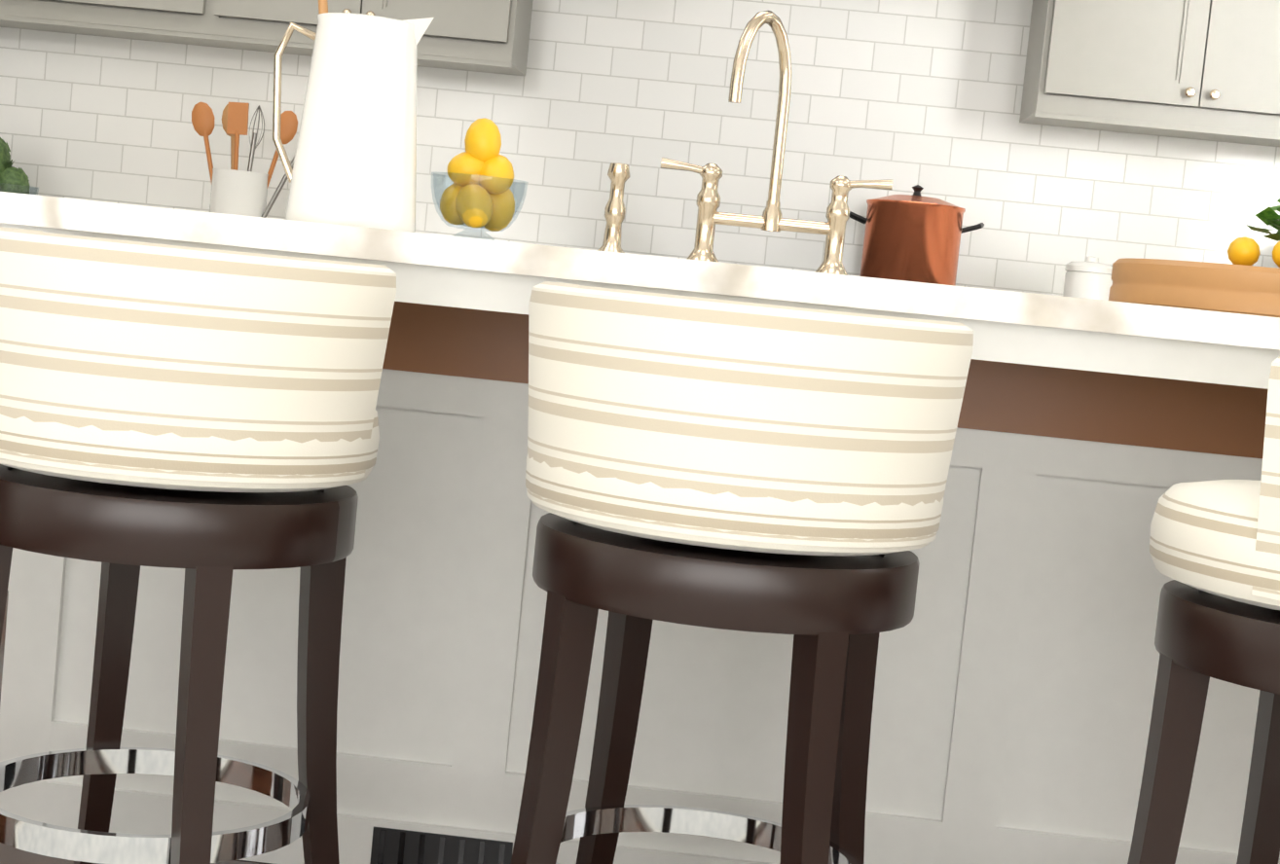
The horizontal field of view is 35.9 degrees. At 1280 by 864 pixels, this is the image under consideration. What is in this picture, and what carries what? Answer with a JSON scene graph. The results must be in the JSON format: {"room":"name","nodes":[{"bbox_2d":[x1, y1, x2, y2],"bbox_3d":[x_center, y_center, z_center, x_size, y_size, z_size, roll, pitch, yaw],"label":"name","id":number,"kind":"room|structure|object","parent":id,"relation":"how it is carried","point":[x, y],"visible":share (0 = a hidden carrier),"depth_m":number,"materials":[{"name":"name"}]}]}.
{"room":"kitchen","nodes":[
{"label":"kitchen","id":0,"kind":"room"},
{"bbox_2d":[0,590,272,863],"bbox_3d":[0.637,0.990,0.432,11.400,0.060,10.820,6,4,3],"label":"floor","id":1,"kind":"structure","parent":0,"point":[9,855],"depth_m":2.90,"materials":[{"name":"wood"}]},
{"bbox_2d":[0,226,396,863],"bbox_3d":[-0.596,0.226,2.433,0.530,0.912,0.520,6,4,3],"label":"stool","id":2,"kind":"object","parent":1,"relation":"on","point":[206,420],"visible":1,"depth_m":2.23,"materials":[{"name":"beige fabric"}]},
{"bbox_2d":[0,226,1279,863],"bbox_3d":[0.158,0.249,3.082,2.302,0.916,1.025,6,4,3],"label":"kitchen island","id":3,"kind":"object","parent":1,"relation":"on","point":[1016,671],"depth_m":2.92,"materials":[{"name":"grey wood"}]},
{"bbox_2d":[0,191,1279,351],"bbox_3d":[0.213,-0.225,3.048,2.372,0.040,1.090,6,4,3],"label":"island countertop","id":4,"kind":"structure","parent":3,"relation":"on","point":[1258,333],"depth_m":2.52,"materials":[{"name":"white stone"}]},
{"bbox_2d":[272,0,433,232],"bbox_3d":[-0.422,-0.508,2.870,0.229,0.421,0.190,6,4,3],"label":"pitcher","id":5,"kind":"object","parent":4,"relation":"on","point":[355,161],"visible":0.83,"depth_m":2.80,"materials":[{"name":"white ceramic"}]},
{"bbox_2d":[431,117,528,240],"bbox_3d":[-0.256,-0.401,3.149,0.156,0.199,0.156,6,4,3],"label":"lemon bowl","id":6,"kind":"object","parent":4,"relation":"on","point":[478,193],"visible":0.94,"depth_m":3.12,"materials":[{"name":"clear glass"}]},
{"bbox_2d":[598,10,892,275],"bbox_3d":[0.185,-0.484,3.287,0.488,0.430,0.160,6,4,3],"label":"bridge faucet","id":7,"kind":"object","parent":4,"relation":"on","point":[771,219],"visible":0.81,"depth_m":3.33,"materials":[{"name":"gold metal"}]},
{"bbox_2d":[1108,257,1279,317],"bbox_3d":[0.988,-0.212,3.108,0.484,0.076,0.484,6,4,3],"label":"wooden tray","id":8,"kind":"object","parent":4,"relation":"on","point":[1250,290],"visible":0.79,"depth_m":2.93,"materials":[{"name":"brown wood"}]},
{"bbox_2d":[1227,198,1279,267],"bbox_3d":[1.062,-0.337,3.120,0.271,0.182,0.227,6,4,3],"label":"oranges","id":9,"kind":"object","parent":8,"relation":"on","point":[1244,251],"visible":0.98,"depth_m":3.07,"materials":[{"name":"orange plant"}]},
{"bbox_2d":[510,281,973,863],"bbox_3d":[0.089,0.297,2.397,0.532,0.912,0.518,6,4,3],"label":"stool","id":10,"kind":"object","parent":1,"relation":"on","point":[734,464],"visible":1,"depth_m":2.19,"materials":[{"name":"beige fabric"}]},
{"bbox_2d":[1127,356,1279,863],"bbox_3d":[0.821,0.378,2.286,0.574,0.912,0.574,6,4,3],"label":"stool","id":11,"kind":"object","parent":1,"relation":"on","point":[1215,549],"visible":1,"depth_m":2.23,"materials":[{"name":"beige fabric"}]},
{"bbox_3d":[-1.282,-0.046,5.092,2.053,0.914,0.671,6,4,3],"label":"base cabinet","id":12,"kind":"object","parent":1,"relation":"on","visible":0},
{"bbox_2d":[0,137,38,194],"bbox_3d":[-1.662,-0.653,5.042,0.250,0.222,0.250,6,4,3],"label":"plant","id":13,"kind":"object","parent":12,"relation":"on","point":[14,179],"visible":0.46,"depth_m":5.02,"materials":[{"name":"green plant"}]},
{"bbox_2d":[191,102,297,218],"bbox_3d":[-0.976,-0.651,5.001,0.347,0.359,0.144,6,4,3],"label":"utensil crock","id":14,"kind":"object","parent":12,"relation":"on","point":[235,191],"visible":0.75,"depth_m":4.97,"materials":[{"name":"white ceramic"}]},
{"bbox_3d":[1.623,0.254,4.942,1.689,0.914,0.671,6,4,3],"label":"base cabinet","id":15,"kind":"object","parent":1,"relation":"on","visible":0},
{"bbox_2d":[1062,256,1112,300],"bbox_3d":[1.130,-0.351,4.978,0.128,0.182,0.128,6,4,3],"label":"canister","id":16,"kind":"object","parent":15,"relation":"on","point":[1089,277],"visible":0.58,"depth_m":4.92,"materials":[{"name":"white ceramic"}]},
{"bbox_3d":[0.263,0.079,4.993,1.050,0.984,0.692,6,4,3],"label":"range cooker","id":17,"kind":"object","parent":1,"relation":"on","visible":0},
{"bbox_2d":[849,184,984,286],"bbox_3d":[0.699,-0.497,5.074,0.357,0.277,0.254,6,4,3],"label":"copper pot","id":18,"kind":"object","parent":17,"relation":"on","point":[915,237],"visible":0.77,"depth_m":4.97,"materials":[{"name":"orange metal"}]},
{"bbox_3d":[-0.004,-0.891,5.389,5.730,2.800,0.160,6,4,3],"label":"wall","id":19,"kind":"structure","parent":0,"visible":0},
{"bbox_2d":[0,0,260,51],"bbox_3d":[-1.432,-1.448,5.176,0.898,0.774,0.346,6,4,3],"label":"upper cabinet","id":20,"kind":"object","parent":19,"relation":"attached to","point":[198,22],"depth_m":5.05,"materials":[{"name":"grey wood"}]},
{"bbox_2d":[237,0,532,75],"bbox_3d":[-0.698,-1.372,5.138,0.846,0.774,0.346,6,4,3],"label":"upper cabinet","id":21,"kind":"object","parent":19,"relation":"attached to","point":[487,36],"depth_m":5.00,"materials":[{"name":"grey wood"}]},
{"bbox_2d":[0,0,1279,295],"bbox_3d":[0.176,-0.881,5.292,4.840,1.030,0.012,6,4,3],"label":"tile backsplash","id":22,"kind":"structure","parent":19,"relation":"attached to","point":[905,95],"depth_m":5.29,"materials":[{"name":"white tile"}]},
{"bbox_2d":[1019,0,1279,146],"bbox_3d":[1.426,-1.153,5.028,0.786,0.774,0.346,6,4,3],"label":"upper cabinet","id":23,"kind":"object","parent":19,"relation":"attached to","point":[1209,70],"depth_m":4.89,"materials":[{"name":"grey wood"}]}
]}

